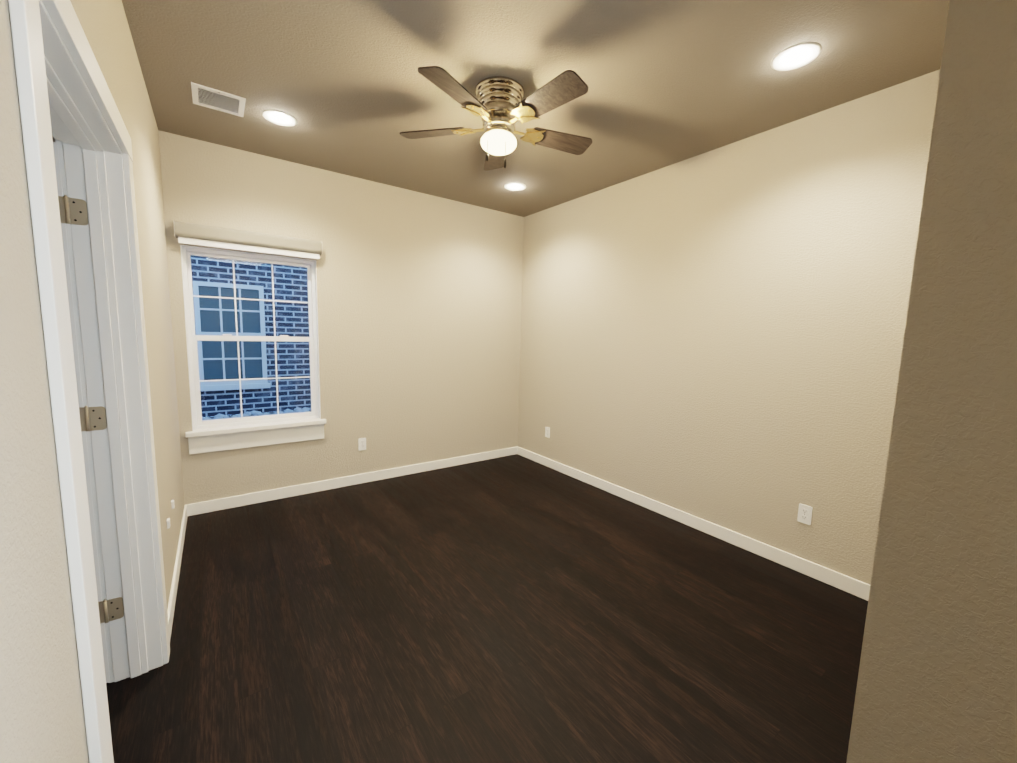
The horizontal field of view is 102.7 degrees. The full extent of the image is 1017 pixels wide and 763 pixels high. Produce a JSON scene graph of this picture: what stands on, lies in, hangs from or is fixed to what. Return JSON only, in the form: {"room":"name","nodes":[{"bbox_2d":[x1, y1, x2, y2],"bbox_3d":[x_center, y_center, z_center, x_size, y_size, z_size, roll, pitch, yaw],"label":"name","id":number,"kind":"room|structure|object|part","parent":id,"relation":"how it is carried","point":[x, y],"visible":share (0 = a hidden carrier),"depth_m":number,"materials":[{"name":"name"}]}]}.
{"room":"empty bedroom","nodes":[
{"label":"empty bedroom","id":0,"kind":"room"},
{"bbox_2d":[0,0,184,762],"bbox_3d":[-0.651,-0.004,0.362,0.147,2.740,6.500,-3,8,-36],"label":"wall","id":1,"kind":"structure","parent":0,"point":[42,718],"depth_m":0.67,"materials":[{"name":"beige paint"}]},
{"bbox_2d":[53,142,123,682],"bbox_3d":[-1.938,0.211,1.262,1.008,2.028,0.183,-3,8,-36],"label":"door","id":2,"kind":"structure","parent":1,"relation":"in","point":[75,349],"depth_m":1.50,"materials":[{"name":"white wood"}]},
{"bbox_3d":[-1.535,-0.599,1.414,0.100,0.095,0.013,-3,8,-36],"label":"door hinge","id":3,"kind":"part","parent":2,"relation":"part of","materials":[{"name":"metal"}]},
{"bbox_3d":[-1.553,0.136,1.499,0.100,0.095,0.013,-3,8,-36],"label":"door hinge","id":4,"kind":"part","parent":2,"relation":"part of","materials":[{"name":"metal"}]},
{"bbox_3d":[-1.572,0.896,1.587,0.100,0.095,0.013,-3,8,-36],"label":"door hinge","id":5,"kind":"part","parent":2,"relation":"part of","materials":[{"name":"metal"}]},
{"bbox_2d":[8,0,169,762],"bbox_3d":[-1.213,0.196,1.165,0.187,2.131,1.137,-3,8,-36],"label":"door frame","id":6,"kind":"structure","parent":1,"relation":"attached to","point":[93,161],"depth_m":1.44,"materials":[{"name":"white wood"}]},
{"bbox_2d":[167,518,170,528],"bbox_3d":[-1.746,0.728,2.088,0.012,0.045,0.030,-3,8,-36],"label":"electrical outlet","id":7,"kind":"object","parent":1,"relation":"attached to","point":[168,519],"depth_m":2.08,"materials":[{"name":"white plastic"}]},
{"bbox_2d":[167,505,187,639],"bbox_3d":[-0.574,1.315,0.501,0.014,0.092,6.351,-3,8,-36],"label":"baseboard","id":8,"kind":"structure","parent":1,"relation":"attached to","point":[172,596],"depth_m":2.23,"materials":[{"name":"white wood"}]},
{"bbox_2d":[158,130,523,504],"bbox_3d":[-1.118,-0.428,3.919,3.272,2.740,0.135,-3,8,-36],"label":"wall","id":9,"kind":"structure","parent":0,"point":[419,298],"depth_m":3.74,"materials":[{"name":"beige paint"}]},
{"bbox_2d":[180,245,320,430],"bbox_3d":[-2.024,-0.327,3.274,0.890,1.355,0.129,-3,8,-36],"label":"window unit","id":10,"kind":"structure","parent":9,"relation":"in","point":[192,337],"depth_m":3.24,"materials":[{"name":"white plastic"}]},
{"bbox_2d":[173,221,321,259],"bbox_3d":[-1.939,-1.064,3.103,0.948,0.145,0.085,-3,8,-36],"label":"window shade","id":11,"kind":"object","parent":10,"relation":"attached to","point":[207,235],"visible":1,"depth_m":3.04,"materials":[{"name":"beige fabric"}]},
{"bbox_2d":[185,418,325,437],"bbox_3d":[-2.007,0.368,3.302,0.965,0.035,0.106,-3,8,-36],"label":"stool","id":12,"kind":"object","parent":9,"relation":"attached to","point":[242,428],"visible":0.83,"depth_m":3.24,"materials":[{"name":"white wood"}]},
{"bbox_2d":[188,424,323,454],"bbox_3d":[-2.003,0.455,3.302,0.937,0.137,0.018,-3,8,-36],"label":"apron","id":13,"kind":"object","parent":9,"relation":"attached to","point":[214,443],"visible":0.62,"depth_m":3.26,"materials":[{"name":"white wood"}]},
{"bbox_2d":[184,446,517,515],"bbox_3d":[-1.162,0.898,3.973,3.137,0.092,0.014,-3,8,-36],"label":"baseboard","id":14,"kind":"structure","parent":9,"relation":"attached to","point":[243,500],"depth_m":3.67,"materials":[{"name":"white wood"}]},
{"bbox_2d":[358,438,365,450],"bbox_3d":[-1.362,0.583,3.789,0.070,0.115,0.008,-3,8,-36],"label":"electrical outlet","id":15,"kind":"object","parent":9,"relation":"attached to","point":[361,443],"visible":1,"depth_m":3.78,"materials":[{"name":"white plastic"}]},
{"bbox_2d":[106,454,867,762],"bbox_3d":[0.103,1.347,1.027,4.822,0.060,6.600,-3,8,-36],"label":"floor","id":16,"kind":"structure","parent":0,"point":[516,608],"depth_m":1.92,"materials":[{"name":"brown wood"}]},
{"bbox_2d":[122,0,949,216],"bbox_3d":[0.172,-1.433,0.705,4.822,0.060,6.600,-3,8,-36],"label":"ceiling","id":17,"kind":"structure","parent":0,"point":[350,88],"depth_m":2.05,"materials":[{"name":"brown paint"}]},
{"bbox_2d":[191,82,245,116],"bbox_3d":[-1.692,-1.639,2.377,0.250,0.008,0.250,-3,8,-36],"label":"ceiling vent","id":18,"kind":"object","parent":17,"relation":"in","point":[212,98],"visible":1,"depth_m":2.37,"materials":[{"name":"white plastic"}]},
{"bbox_2d":[262,109,297,125],"bbox_3d":[-1.435,-1.653,2.555,0.196,0.006,0.196,-3,8,-36],"label":"recessed light","id":19,"kind":"object","parent":17,"relation":"in","point":[279,117],"visible":1,"depth_m":2.55,"materials":[{"name":"white"}]},
{"bbox_2d":[399,66,591,170],"bbox_3d":[-0.027,-1.367,2.223,1.117,0.430,1.094,-3,8,-36],"label":"ceiling fan","id":20,"kind":"object","parent":17,"relation":"hanging from","point":[499,106],"visible":1,"depth_m":2.13,"materials":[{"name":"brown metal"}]},
{"bbox_3d":[-0.054,-1.306,2.247,0.200,0.082,0.200,-3,8,-36],"label":"globe","id":21,"kind":"part","parent":20,"relation":"part of"},
{"bbox_2d":[504,182,525,190],"bbox_3d":[0.059,-1.742,3.637,0.196,0.006,0.196,-3,8,-36],"label":"recessed light","id":22,"kind":"object","parent":17,"relation":"in","point":[514,186],"visible":1,"depth_m":3.63,"materials":[{"name":"white"}]},
{"bbox_2d":[771,41,821,70],"bbox_3d":[1.335,-1.508,1.891,0.196,0.006,0.196,-3,8,-36],"label":"recessed light","id":23,"kind":"object","parent":17,"relation":"in","point":[796,56],"visible":1,"depth_m":1.89,"materials":[{"name":"white"}]},
{"bbox_2d":[518,69,939,584],"bbox_3d":[1.243,-0.301,3.330,0.135,2.740,3.595,-3,8,-36],"label":"wall","id":24,"kind":"structure","parent":0,"point":[715,336],"depth_m":2.72,"materials":[{"name":"beige paint"}]},
{"bbox_2d":[545,427,549,437],"bbox_3d":[0.424,0.551,4.421,0.008,0.115,0.070,-3,8,-36],"label":"electrical outlet","id":25,"kind":"object","parent":24,"relation":"attached to","point":[547,432],"visible":1,"depth_m":4.41,"materials":[{"name":"white plastic"}]},
{"bbox_2d":[517,447,869,600],"bbox_3d":[1.154,1.018,3.433,0.014,0.092,3.581,-3,8,-36],"label":"baseboard","id":26,"kind":"structure","parent":24,"relation":"attached to","point":[851,585],"depth_m":2.89,"materials":[{"name":"white wood"}]},
{"bbox_2d":[797,503,812,524],"bbox_3d":[1.818,0.815,2.495,0.008,0.115,0.070,-3,8,-36],"label":"electrical outlet","id":27,"kind":"object","parent":24,"relation":"attached to","point":[804,514],"visible":1,"depth_m":2.49,"materials":[{"name":"white plastic"}]},
{"bbox_2d":[846,0,1016,762],"bbox_3d":[2.353,0.085,0.233,1.972,2.740,2.770,-3,8,-36],"label":"wall","id":28,"kind":"structure","parent":0,"point":[937,679],"depth_m":0.71,"materials":[{"name":"beige paint"}]},
{"label":"outside","id":29,"kind":"structure","parent":0,"visible":0},
{"bbox_2d":[204,410,294,419],"bbox_3d":[-2.495,0.840,4.852,7.000,0.540,2.700,-3,8,-36],"label":"ground","id":30,"kind":"structure","parent":29,"point":[248,416],"depth_m":5.51,"materials":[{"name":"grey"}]},
{"bbox_2d":[202,407,310,419],"bbox_3d":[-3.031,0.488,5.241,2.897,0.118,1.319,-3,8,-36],"label":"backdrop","id":31,"kind":"object","parent":30,"relation":"on","point":[250,413],"depth_m":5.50,"materials":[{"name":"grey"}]},
{"bbox_2d":[191,256,310,416],"bbox_3d":[-3.264,-2.445,5.657,7.000,5.759,0.200,-3,8,-36],"label":"brick wall","id":32,"kind":"structure","parent":29,"point":[284,284],"depth_m":5.75,"materials":[{"name":"blue brick"}]},
{"bbox_2d":[193,281,269,390],"bbox_3d":[-3.694,-0.591,5.438,0.830,1.410,0.050,-3,8,-36],"label":"neighboring window","id":33,"kind":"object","parent":32,"relation":"attached to","point":[229,354],"depth_m":5.43,"materials":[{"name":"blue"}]}
]}

